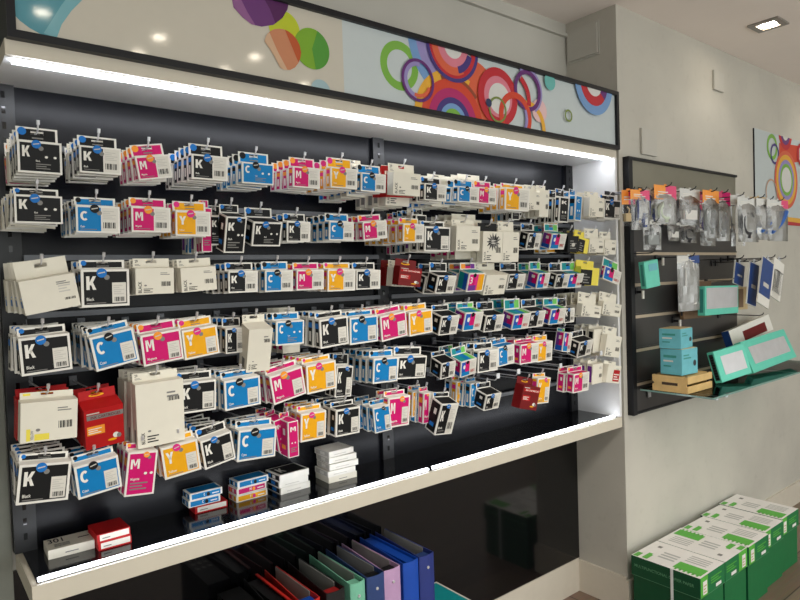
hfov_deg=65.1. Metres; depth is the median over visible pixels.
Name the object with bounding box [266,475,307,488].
box
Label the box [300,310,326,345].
box
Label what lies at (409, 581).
ring binder
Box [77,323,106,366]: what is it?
box
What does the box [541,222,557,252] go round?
box
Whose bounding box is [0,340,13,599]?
trim
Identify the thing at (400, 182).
box
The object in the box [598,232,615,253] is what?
box
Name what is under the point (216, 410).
hook
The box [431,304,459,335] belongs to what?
box
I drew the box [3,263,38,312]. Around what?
box
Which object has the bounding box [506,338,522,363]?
box
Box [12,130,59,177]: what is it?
box
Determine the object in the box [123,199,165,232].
box
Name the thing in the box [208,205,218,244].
box
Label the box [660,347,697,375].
box
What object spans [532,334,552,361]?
box
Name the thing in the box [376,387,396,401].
box
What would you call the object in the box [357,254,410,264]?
hook
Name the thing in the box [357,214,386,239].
box
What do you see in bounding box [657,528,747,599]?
box
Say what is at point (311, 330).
box
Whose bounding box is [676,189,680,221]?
pack
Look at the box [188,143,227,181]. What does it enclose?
box
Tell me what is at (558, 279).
box
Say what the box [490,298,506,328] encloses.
box
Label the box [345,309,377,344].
box
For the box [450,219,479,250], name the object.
box
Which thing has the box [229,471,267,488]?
box
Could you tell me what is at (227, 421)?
box
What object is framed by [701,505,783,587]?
box
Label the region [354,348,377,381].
box
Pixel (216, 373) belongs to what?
box
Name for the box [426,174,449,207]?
box
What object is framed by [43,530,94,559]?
box
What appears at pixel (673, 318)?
bracket
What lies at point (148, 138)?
hook
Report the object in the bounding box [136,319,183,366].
box
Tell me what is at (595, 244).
box
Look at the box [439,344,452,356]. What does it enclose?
box
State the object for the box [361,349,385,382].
box
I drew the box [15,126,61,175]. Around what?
box
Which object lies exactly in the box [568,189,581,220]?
box
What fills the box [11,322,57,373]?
box
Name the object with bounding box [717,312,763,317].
hook
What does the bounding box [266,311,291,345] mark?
box
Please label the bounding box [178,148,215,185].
box
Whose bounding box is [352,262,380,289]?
box
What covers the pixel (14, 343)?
box
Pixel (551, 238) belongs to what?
box
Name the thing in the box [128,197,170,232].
box
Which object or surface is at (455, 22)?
wall
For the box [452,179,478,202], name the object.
box
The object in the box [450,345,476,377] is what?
box
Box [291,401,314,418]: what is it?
box
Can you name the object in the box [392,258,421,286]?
box
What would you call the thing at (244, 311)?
hook
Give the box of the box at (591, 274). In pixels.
[575,260,599,285]
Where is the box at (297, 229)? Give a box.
[282,213,309,241]
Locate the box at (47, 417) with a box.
[18,389,77,443]
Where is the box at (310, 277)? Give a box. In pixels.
[292,262,323,289]
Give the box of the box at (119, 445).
[117,442,121,466]
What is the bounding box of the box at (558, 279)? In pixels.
[548,263,569,287]
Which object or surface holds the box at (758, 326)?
attached to the board
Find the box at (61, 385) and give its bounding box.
[14,384,65,403]
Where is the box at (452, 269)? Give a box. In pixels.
[448,263,462,291]
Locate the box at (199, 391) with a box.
[177,370,215,413]
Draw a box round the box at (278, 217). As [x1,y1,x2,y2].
[276,214,303,242]
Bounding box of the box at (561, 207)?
[554,188,568,222]
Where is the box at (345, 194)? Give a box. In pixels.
[342,160,365,197]
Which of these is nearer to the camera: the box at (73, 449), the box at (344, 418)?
the box at (73, 449)
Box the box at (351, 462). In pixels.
[317,458,357,470]
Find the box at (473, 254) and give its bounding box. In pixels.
[470,225,489,262]
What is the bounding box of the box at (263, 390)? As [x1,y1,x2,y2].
[258,360,288,403]
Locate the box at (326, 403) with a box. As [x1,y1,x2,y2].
[322,398,344,434]
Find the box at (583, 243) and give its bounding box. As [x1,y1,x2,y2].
[574,229,588,253]
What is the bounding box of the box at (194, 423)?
[186,420,211,430]
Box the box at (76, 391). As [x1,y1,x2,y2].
[73,383,108,445]
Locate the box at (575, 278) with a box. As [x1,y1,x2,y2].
[561,262,583,287]
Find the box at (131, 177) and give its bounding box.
[126,147,165,182]
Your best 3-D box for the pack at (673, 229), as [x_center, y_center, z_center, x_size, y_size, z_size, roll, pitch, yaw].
[1.263,-0.319,2.890,0.137,0.094,0.020,-4,3,-45]
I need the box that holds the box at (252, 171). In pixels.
[238,151,273,185]
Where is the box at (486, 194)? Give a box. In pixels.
[472,180,496,204]
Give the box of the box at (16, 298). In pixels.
[9,260,46,313]
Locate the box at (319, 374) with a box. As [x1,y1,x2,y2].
[301,354,336,394]
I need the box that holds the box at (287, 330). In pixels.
[271,312,303,345]
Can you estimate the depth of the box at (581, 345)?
2.52 m
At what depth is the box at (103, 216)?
1.39 m
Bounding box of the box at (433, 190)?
[419,176,446,201]
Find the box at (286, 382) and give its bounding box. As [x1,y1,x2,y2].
[264,359,305,404]
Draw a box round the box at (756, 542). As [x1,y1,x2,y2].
[683,516,768,599]
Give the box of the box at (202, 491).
[183,482,221,500]
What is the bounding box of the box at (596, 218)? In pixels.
[591,196,612,220]
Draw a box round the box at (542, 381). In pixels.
[532,373,550,403]
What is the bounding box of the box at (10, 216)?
[8,189,57,226]
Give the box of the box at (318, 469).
[315,465,354,477]
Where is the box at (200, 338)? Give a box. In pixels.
[177,315,219,359]
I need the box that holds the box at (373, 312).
[372,305,391,313]
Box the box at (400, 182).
[387,163,420,196]
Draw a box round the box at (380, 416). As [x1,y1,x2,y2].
[369,398,391,433]
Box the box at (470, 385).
[464,377,479,407]
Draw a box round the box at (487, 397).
[474,381,500,410]
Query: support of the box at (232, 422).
hanging from the hook at (216, 410)
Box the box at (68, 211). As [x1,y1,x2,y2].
[66,201,111,235]
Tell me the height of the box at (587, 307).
0.115 m
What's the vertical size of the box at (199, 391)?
0.100 m
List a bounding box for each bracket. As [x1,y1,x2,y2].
[635,287,644,298]
[672,317,680,325]
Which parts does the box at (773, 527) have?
lid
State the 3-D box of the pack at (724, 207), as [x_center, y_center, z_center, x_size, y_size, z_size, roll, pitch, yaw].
[1.577,-0.411,3.065,0.139,0.245,0.022,-3,2,-33]
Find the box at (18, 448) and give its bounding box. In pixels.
[12,441,59,493]
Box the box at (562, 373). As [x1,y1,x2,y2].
[556,365,572,392]
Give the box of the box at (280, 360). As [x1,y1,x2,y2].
[254,359,281,373]
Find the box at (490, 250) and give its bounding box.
[476,223,502,261]
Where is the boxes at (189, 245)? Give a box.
[0,137,607,486]
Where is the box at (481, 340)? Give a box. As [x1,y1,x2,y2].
[480,337,495,341]
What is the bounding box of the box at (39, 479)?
[14,451,71,504]
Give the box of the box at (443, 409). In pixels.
[425,392,458,434]
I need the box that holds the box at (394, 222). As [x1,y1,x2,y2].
[391,219,414,243]
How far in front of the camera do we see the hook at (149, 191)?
1.46 m
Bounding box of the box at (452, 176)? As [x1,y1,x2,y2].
[449,175,476,209]
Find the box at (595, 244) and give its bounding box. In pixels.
[584,228,603,252]
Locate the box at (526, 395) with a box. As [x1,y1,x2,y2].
[511,376,540,410]
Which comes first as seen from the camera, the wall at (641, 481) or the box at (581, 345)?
the box at (581, 345)
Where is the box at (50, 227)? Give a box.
[7,191,54,228]
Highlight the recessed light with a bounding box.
[747,16,788,32]
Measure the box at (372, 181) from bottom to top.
0.082 m
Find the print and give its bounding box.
[753,128,799,225]
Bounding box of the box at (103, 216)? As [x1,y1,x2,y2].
[73,197,119,232]
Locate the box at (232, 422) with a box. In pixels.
[229,415,264,459]
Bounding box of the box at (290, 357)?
[289,353,316,360]
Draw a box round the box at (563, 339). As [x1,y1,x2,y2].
[554,327,572,351]
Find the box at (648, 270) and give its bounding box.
[638,259,659,288]
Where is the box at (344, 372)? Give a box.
[330,354,352,396]
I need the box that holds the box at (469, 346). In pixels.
[466,342,484,354]
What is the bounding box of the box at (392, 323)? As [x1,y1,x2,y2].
[374,304,407,341]
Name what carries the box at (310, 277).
hanging from the hook
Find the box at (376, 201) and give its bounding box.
[373,173,401,207]
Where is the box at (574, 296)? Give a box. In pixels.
[570,293,588,316]
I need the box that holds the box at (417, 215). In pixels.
[412,209,425,251]
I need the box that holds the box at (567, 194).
[564,191,573,221]
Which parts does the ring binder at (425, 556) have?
mechanism plate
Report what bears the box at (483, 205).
hanging from the hook
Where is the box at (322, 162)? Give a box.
[319,160,350,191]
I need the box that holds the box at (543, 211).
[535,185,549,216]
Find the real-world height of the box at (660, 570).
0.276 m
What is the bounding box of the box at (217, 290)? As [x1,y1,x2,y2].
[214,264,219,292]
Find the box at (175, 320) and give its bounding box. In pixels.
[174,315,205,327]
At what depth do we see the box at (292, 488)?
1.92 m
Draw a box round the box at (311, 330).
[307,310,333,346]
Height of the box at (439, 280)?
0.104 m
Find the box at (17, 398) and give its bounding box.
[14,387,67,440]
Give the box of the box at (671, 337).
[659,326,692,348]
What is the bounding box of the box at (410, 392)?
[407,384,419,416]
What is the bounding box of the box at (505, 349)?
[490,337,513,366]
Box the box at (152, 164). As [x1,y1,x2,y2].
[129,143,172,180]
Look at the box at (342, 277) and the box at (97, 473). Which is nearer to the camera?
the box at (97, 473)
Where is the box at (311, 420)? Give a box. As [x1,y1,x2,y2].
[296,403,325,442]
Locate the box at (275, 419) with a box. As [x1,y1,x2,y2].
[264,409,283,452]
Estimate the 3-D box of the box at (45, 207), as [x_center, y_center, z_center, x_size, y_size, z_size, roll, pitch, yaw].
[-0.766,-0.199,1.324,0.090,0.076,0.035,-3,2,-39]
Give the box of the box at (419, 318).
[403,302,432,335]
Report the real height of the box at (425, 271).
0.106 m
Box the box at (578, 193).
[577,192,595,218]
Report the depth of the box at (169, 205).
1.54 m
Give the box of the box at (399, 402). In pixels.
[383,389,409,427]
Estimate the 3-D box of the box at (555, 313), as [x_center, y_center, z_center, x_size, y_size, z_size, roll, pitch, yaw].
[0.591,0.042,2.421,0.094,0.103,0.062,-3,2,-39]
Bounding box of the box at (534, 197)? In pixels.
[523,185,539,209]
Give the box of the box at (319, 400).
[315,396,337,407]
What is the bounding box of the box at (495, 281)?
[475,263,507,294]
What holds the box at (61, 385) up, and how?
hanging from the hook at (30, 381)
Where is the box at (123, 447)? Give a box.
[118,440,129,493]
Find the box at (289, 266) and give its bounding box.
[287,264,308,290]
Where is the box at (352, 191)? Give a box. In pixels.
[350,167,379,194]
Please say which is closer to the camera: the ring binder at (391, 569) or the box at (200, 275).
the box at (200, 275)
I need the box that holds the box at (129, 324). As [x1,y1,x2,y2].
[127,321,151,363]
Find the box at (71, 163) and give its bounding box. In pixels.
[69,142,112,180]
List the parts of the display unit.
upright post, hook rail, hook rail, hook rail, hook rail, upright post, hook rail, hook rail, hook rail, hook rail, hook rail, upright post, panel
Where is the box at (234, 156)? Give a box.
[232,154,266,187]
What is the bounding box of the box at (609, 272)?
[599,256,621,284]
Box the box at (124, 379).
[121,367,165,440]
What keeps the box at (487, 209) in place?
hanging from the hook
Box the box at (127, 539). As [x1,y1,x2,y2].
[95,534,131,550]
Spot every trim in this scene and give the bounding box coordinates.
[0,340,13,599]
[457,0,566,37]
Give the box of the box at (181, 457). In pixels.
[158,430,200,479]
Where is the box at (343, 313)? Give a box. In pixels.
[341,309,363,344]
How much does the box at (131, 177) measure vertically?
0.091 m
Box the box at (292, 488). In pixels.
[267,480,309,494]
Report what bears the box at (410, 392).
hanging from the hook at (417, 381)
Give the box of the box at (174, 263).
[172,260,197,291]
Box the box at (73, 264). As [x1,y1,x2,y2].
[70,261,103,306]
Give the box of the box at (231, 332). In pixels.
[221,317,241,353]
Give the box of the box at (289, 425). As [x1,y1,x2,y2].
[279,411,298,457]
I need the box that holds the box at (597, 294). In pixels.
[592,292,612,316]
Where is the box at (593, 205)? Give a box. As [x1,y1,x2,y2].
[583,191,603,216]
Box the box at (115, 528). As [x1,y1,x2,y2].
[88,517,129,543]
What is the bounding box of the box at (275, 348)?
[272,307,287,352]
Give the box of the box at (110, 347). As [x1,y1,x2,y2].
[85,320,139,371]
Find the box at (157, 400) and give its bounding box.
[131,368,184,448]
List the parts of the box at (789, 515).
lid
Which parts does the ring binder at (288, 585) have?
mechanism plate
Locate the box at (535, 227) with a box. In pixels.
[533,225,552,250]
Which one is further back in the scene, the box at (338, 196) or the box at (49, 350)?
the box at (338, 196)
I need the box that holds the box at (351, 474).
[316,470,356,483]
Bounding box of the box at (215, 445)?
[195,420,235,469]
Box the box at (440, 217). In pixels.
[436,215,443,258]
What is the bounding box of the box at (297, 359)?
[295,353,322,365]
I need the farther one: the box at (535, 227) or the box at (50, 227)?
the box at (535, 227)
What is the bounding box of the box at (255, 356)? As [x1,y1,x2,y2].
[239,314,272,372]
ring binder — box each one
[244,573,290,599]
[265,566,319,599]
[288,558,344,599]
[309,551,364,599]
[326,545,384,599]
[342,540,400,599]
[360,534,418,599]
[375,529,434,599]
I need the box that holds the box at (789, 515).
[719,494,798,572]
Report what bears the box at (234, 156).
hanging from the hook
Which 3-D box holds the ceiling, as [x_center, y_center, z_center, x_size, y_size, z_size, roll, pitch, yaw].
[1.569,-1.289,1.150,9.200,0.060,3.950,-3,2,-39]
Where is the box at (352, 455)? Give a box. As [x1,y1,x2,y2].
[316,452,355,463]
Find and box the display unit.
[0,0,621,599]
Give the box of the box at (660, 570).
[631,541,724,599]
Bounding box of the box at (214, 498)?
[182,494,219,507]
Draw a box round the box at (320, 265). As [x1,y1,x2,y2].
[316,263,339,291]
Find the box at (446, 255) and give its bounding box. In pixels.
[442,215,469,259]
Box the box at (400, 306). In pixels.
[399,303,416,309]
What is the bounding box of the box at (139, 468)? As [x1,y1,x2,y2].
[121,443,157,496]
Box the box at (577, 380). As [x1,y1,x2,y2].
[566,365,588,392]
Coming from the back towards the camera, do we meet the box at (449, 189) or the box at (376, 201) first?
the box at (449, 189)
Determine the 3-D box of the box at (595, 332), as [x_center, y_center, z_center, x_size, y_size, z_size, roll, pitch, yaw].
[0.825,0.162,2.637,0.077,0.114,0.036,-3,2,-39]
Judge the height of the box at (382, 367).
0.099 m
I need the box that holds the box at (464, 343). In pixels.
[459,341,477,349]
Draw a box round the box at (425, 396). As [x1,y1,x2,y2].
[418,386,432,423]
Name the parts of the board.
panel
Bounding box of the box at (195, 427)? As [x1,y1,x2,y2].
[189,421,218,436]
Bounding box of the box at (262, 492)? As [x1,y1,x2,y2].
[228,488,267,502]
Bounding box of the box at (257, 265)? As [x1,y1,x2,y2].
[254,263,277,292]
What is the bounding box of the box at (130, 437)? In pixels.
[126,367,170,442]
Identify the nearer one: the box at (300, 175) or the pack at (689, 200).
the box at (300, 175)
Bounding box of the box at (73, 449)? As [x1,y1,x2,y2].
[65,446,92,490]
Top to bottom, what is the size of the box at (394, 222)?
0.079 m
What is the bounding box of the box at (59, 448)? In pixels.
[15,447,68,493]
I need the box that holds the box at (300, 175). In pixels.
[288,157,319,188]
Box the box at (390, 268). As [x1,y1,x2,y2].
[386,260,412,286]
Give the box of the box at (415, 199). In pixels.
[411,180,437,203]
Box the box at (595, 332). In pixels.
[588,324,601,352]
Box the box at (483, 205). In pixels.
[470,183,488,206]
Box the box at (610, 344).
[598,326,621,357]
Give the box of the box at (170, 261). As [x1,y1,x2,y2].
[169,260,193,267]
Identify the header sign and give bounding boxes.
[4,0,619,149]
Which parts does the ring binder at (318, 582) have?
mechanism plate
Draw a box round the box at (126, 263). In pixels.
[124,260,151,295]
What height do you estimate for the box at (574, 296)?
0.105 m
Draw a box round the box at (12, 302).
[7,263,42,312]
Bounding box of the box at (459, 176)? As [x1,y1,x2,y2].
[456,174,483,208]
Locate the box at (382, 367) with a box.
[367,349,397,383]
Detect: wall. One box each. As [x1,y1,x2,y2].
[0,0,566,569]
[566,4,799,579]
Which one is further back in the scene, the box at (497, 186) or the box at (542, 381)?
the box at (542, 381)
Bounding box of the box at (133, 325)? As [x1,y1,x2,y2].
[131,319,168,364]
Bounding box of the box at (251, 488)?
[228,482,266,495]
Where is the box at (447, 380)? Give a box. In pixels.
[444,375,455,396]
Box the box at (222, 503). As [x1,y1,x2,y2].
[189,495,227,513]
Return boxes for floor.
[563,502,799,599]
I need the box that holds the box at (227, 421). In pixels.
[224,413,258,428]
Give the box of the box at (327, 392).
[325,352,341,395]
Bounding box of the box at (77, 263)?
[75,262,107,307]
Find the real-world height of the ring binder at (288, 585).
0.299 m
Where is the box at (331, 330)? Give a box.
[314,310,348,348]
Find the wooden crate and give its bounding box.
[652,371,711,393]
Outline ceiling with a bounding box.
[501,0,799,84]
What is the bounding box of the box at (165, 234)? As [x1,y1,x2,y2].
[163,204,190,237]
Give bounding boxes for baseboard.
[495,558,579,599]
[579,559,627,599]
[626,480,799,599]
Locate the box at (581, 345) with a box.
[567,329,593,357]
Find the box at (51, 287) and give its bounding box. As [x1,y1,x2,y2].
[12,255,80,315]
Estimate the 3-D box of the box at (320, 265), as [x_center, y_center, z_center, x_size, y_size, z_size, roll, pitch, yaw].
[-0.197,-0.067,1.824,0.095,0.082,0.036,-3,2,-39]
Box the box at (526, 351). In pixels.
[513,337,538,364]
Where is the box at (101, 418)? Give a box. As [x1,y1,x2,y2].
[78,386,124,450]
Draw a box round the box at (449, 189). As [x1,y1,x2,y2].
[445,180,469,204]
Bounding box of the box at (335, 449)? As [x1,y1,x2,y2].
[315,442,353,457]
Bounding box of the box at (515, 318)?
[502,298,530,329]
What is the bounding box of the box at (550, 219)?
[547,190,558,222]
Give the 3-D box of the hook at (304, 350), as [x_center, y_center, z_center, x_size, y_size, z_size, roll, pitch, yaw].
[-0.235,0.166,1.945,0.018,0.035,0.234,-3,2,-39]
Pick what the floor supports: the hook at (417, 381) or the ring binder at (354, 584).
the ring binder at (354, 584)
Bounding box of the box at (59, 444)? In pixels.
[14,443,61,483]
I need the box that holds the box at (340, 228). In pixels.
[324,213,353,240]
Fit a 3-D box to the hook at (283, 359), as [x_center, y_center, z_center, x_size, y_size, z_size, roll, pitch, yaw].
[-0.397,0.172,1.784,0.018,0.035,0.283,-3,2,-39]
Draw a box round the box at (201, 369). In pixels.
[177,368,204,375]
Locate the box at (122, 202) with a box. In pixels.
[120,201,160,235]
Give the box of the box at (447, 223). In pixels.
[444,220,471,251]
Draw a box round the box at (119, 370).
[118,365,161,399]
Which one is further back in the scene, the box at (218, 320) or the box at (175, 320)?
the box at (218, 320)
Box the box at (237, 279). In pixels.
[224,262,257,292]
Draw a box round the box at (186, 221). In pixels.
[171,201,210,235]
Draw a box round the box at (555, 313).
[542,297,566,324]
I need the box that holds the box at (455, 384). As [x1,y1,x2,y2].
[451,376,464,402]
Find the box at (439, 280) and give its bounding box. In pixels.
[425,262,456,292]
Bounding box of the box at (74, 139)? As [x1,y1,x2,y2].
[73,138,117,177]
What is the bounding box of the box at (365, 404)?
[362,397,375,431]
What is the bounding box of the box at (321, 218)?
[318,215,342,240]
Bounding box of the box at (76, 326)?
[75,320,114,363]
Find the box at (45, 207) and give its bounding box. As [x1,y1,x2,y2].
[12,187,62,223]
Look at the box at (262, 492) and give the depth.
1.86 m
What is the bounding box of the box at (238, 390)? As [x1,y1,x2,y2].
[219,369,260,410]
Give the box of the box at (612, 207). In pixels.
[598,194,620,218]
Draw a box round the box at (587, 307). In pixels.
[575,291,601,317]
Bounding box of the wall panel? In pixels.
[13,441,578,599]
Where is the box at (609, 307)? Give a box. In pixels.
[597,291,621,316]
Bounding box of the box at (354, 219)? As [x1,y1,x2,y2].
[351,216,379,240]
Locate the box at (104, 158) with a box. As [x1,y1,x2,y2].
[76,135,120,175]
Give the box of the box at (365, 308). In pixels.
[362,305,385,309]
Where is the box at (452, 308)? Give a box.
[444,301,461,329]
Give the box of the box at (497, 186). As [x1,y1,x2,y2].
[491,183,520,212]
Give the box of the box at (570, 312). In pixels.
[557,298,574,322]
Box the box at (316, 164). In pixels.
[313,162,343,192]
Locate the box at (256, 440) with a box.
[233,417,276,461]
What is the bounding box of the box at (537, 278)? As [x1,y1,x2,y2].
[526,262,550,288]
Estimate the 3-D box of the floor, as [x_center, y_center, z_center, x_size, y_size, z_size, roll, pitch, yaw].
[1.658,1.453,1.238,9.200,0.060,3.950,-3,2,-39]
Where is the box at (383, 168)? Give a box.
[380,165,412,197]
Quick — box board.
[622,156,736,415]
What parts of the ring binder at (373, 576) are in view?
mechanism plate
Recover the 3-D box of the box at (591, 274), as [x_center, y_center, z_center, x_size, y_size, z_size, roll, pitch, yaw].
[0.758,-0.110,2.544,0.130,0.109,0.034,-3,2,-39]
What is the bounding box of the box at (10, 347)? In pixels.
[8,325,36,370]
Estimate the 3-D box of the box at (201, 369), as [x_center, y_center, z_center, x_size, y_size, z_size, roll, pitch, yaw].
[-0.526,0.227,1.575,0.096,0.099,0.035,-3,2,-40]
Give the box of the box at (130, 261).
[129,259,155,294]
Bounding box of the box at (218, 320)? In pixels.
[216,317,233,352]
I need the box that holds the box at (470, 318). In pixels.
[455,302,483,330]
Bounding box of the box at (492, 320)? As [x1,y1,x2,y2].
[476,301,504,331]
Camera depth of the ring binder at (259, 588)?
1.84 m
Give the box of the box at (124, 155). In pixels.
[122,150,160,184]
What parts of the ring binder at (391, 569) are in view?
mechanism plate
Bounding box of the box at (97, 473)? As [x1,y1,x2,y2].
[71,446,121,499]
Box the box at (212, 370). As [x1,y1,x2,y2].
[210,366,238,377]
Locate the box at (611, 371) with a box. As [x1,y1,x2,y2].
[602,360,620,383]
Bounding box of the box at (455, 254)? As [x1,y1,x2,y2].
[450,214,480,258]
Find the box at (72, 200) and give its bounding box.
[71,199,117,234]
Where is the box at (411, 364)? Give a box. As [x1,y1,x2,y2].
[393,346,426,378]
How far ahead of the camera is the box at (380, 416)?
1.88 m
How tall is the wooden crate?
0.074 m
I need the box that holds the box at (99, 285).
[78,260,129,307]
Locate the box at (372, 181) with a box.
[356,164,385,192]
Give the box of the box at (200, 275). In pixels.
[176,258,216,292]
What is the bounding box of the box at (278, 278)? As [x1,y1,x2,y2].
[260,261,292,291]
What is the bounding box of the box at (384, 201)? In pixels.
[380,165,409,206]
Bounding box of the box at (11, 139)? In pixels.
[9,133,56,179]
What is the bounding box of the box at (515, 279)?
[499,263,525,289]
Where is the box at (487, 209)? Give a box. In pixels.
[485,186,507,212]
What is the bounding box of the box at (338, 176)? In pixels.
[325,157,356,189]
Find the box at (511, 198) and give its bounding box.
[499,183,529,211]
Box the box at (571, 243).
[562,229,578,251]
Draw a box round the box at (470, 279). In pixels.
[456,263,485,291]
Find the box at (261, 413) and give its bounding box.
[255,407,265,415]
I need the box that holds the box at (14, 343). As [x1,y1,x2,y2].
[12,324,55,373]
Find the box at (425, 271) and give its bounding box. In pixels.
[414,263,440,293]
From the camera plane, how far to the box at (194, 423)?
1.62 m
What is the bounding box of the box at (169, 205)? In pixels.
[167,203,205,236]
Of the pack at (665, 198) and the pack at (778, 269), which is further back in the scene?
the pack at (778, 269)
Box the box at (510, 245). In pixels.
[497,221,518,261]
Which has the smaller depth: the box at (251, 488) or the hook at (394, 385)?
the box at (251, 488)
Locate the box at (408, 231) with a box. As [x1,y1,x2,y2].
[398,218,423,242]
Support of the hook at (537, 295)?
attached to the display unit
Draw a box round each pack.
[621,188,634,221]
[630,188,649,229]
[643,220,660,249]
[644,188,654,220]
[654,184,676,223]
[667,222,679,240]
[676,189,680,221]
[677,254,699,311]
[679,188,699,224]
[680,223,696,242]
[680,281,711,319]
[695,193,703,231]
[700,229,715,245]
[702,189,718,237]
[715,191,729,240]
[730,194,744,245]
[732,259,744,286]
[737,197,758,241]
[738,287,747,309]
[746,259,758,306]
[756,198,772,239]
[756,255,773,308]
[767,199,788,240]
[770,256,783,301]
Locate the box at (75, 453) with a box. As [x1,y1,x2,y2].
[68,445,108,495]
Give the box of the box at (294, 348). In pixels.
[278,307,299,353]
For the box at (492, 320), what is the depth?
2.19 m
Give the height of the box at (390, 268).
0.089 m
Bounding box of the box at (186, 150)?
[183,146,222,183]
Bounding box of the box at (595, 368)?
[587,359,602,384]
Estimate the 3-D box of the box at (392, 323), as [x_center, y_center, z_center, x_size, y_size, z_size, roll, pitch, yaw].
[-0.026,0.070,1.917,0.109,0.109,0.036,-3,2,-39]
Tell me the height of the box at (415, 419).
0.118 m
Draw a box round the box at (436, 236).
[419,221,449,251]
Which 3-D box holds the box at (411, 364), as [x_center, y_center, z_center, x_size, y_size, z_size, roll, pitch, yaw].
[0.029,0.197,1.974,0.122,0.107,0.036,-3,2,-39]
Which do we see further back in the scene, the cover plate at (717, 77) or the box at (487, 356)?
the cover plate at (717, 77)
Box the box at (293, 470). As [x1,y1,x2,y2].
[266,463,308,481]
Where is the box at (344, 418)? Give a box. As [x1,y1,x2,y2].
[329,399,359,436]
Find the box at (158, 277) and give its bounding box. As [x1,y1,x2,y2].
[132,258,173,294]
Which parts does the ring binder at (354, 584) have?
mechanism plate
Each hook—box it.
[23,318,43,329]
[28,377,49,393]
[33,442,46,455]
[34,120,39,134]
[34,179,38,191]
[34,254,42,266]
[66,437,95,453]
[69,375,99,392]
[77,316,109,326]
[91,189,97,201]
[94,128,100,141]
[96,252,105,263]
[121,315,159,324]
[124,251,154,267]
[124,363,158,373]
[142,137,149,150]
[142,190,150,202]
[157,312,198,320]
[157,363,197,374]
[184,194,192,205]
[184,416,214,428]
[197,359,241,372]
[198,312,234,320]
[212,408,257,421]
[213,308,257,317]
[237,355,284,365]
[242,306,289,314]
[249,405,273,412]
[255,405,288,414]
[271,350,319,357]
[287,399,313,406]
[300,394,346,402]
[303,349,344,357]
[311,304,363,312]
[333,345,385,352]
[338,301,391,309]
[351,394,381,401]
[352,381,398,391]
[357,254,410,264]
[360,342,412,349]
[365,299,419,306]
[389,380,418,386]
[393,300,444,306]
[393,344,442,352]
[393,382,445,393]
[412,341,462,349]
[417,297,469,303]
[432,337,487,344]
[437,298,489,304]
[449,334,502,340]
[464,296,516,302]
[465,373,499,380]
[473,333,527,339]
[476,373,529,379]
[487,368,519,375]
[488,331,544,336]
[491,369,543,374]
[518,323,565,329]
[521,362,561,369]
[525,363,579,367]
[528,327,581,332]
[536,291,591,297]
[548,320,598,326]
[552,348,602,356]
[552,355,596,360]
[558,324,614,329]
[604,186,634,197]
[634,249,655,257]
[654,255,663,265]
[658,253,694,261]
[697,255,743,263]
[711,258,746,265]
[715,258,760,265]
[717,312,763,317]
[720,255,774,261]
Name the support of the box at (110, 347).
hanging from the hook at (79, 320)
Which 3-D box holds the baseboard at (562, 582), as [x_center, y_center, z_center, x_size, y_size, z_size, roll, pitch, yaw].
[-0.699,1.404,1.762,3.980,0.158,0.012,-3,2,-39]
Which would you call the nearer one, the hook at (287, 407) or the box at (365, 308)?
the hook at (287, 407)
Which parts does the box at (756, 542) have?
lid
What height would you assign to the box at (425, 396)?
0.118 m
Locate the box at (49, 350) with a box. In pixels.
[16,324,72,376]
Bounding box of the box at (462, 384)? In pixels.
[458,376,467,406]
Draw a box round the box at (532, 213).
[530,186,543,217]
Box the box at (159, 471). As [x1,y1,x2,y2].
[154,428,187,476]
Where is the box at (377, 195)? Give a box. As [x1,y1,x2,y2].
[373,167,380,197]
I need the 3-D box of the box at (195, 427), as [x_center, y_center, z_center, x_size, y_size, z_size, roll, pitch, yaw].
[-0.491,0.364,1.592,0.083,0.100,0.036,-3,2,-35]
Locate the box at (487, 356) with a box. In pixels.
[473,342,497,372]
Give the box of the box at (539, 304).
[532,297,546,323]
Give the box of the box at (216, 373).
[214,367,241,408]
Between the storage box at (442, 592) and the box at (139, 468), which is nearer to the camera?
the box at (139, 468)
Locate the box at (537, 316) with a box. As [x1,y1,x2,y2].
[520,299,545,327]
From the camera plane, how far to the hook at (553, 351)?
2.68 m
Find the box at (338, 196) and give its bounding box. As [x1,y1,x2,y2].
[336,163,359,198]
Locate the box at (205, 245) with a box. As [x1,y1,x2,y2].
[198,200,211,251]
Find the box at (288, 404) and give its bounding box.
[283,400,307,416]
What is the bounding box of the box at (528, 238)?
[519,223,541,248]
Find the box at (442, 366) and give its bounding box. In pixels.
[430,350,455,379]
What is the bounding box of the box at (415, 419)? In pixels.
[410,385,419,422]
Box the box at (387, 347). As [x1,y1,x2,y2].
[386,345,413,354]
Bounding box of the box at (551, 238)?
[540,223,566,248]
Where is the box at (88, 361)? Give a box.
[81,321,116,369]
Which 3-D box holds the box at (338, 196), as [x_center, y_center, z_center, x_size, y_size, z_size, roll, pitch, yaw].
[-0.162,-0.370,1.941,0.072,0.116,0.036,-3,2,-38]
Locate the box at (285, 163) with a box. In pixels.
[282,160,313,190]
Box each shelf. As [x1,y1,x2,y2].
[23,410,616,583]
[640,360,799,399]
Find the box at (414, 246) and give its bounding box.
[411,223,441,251]
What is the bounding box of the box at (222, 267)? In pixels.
[219,264,242,293]
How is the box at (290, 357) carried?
hanging from the hook at (272, 353)
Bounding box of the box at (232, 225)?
[216,204,246,252]
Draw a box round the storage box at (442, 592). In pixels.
[434,582,469,599]
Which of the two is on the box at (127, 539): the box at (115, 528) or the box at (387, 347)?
the box at (115, 528)
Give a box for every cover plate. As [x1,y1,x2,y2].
[566,20,599,64]
[640,128,656,156]
[712,70,723,92]
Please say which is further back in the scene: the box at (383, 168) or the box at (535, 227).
the box at (535, 227)
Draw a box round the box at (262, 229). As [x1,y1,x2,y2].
[244,207,281,245]
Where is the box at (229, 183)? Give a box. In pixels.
[226,156,261,189]
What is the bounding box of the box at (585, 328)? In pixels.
[581,324,591,336]
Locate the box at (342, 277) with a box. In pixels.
[322,262,354,291]

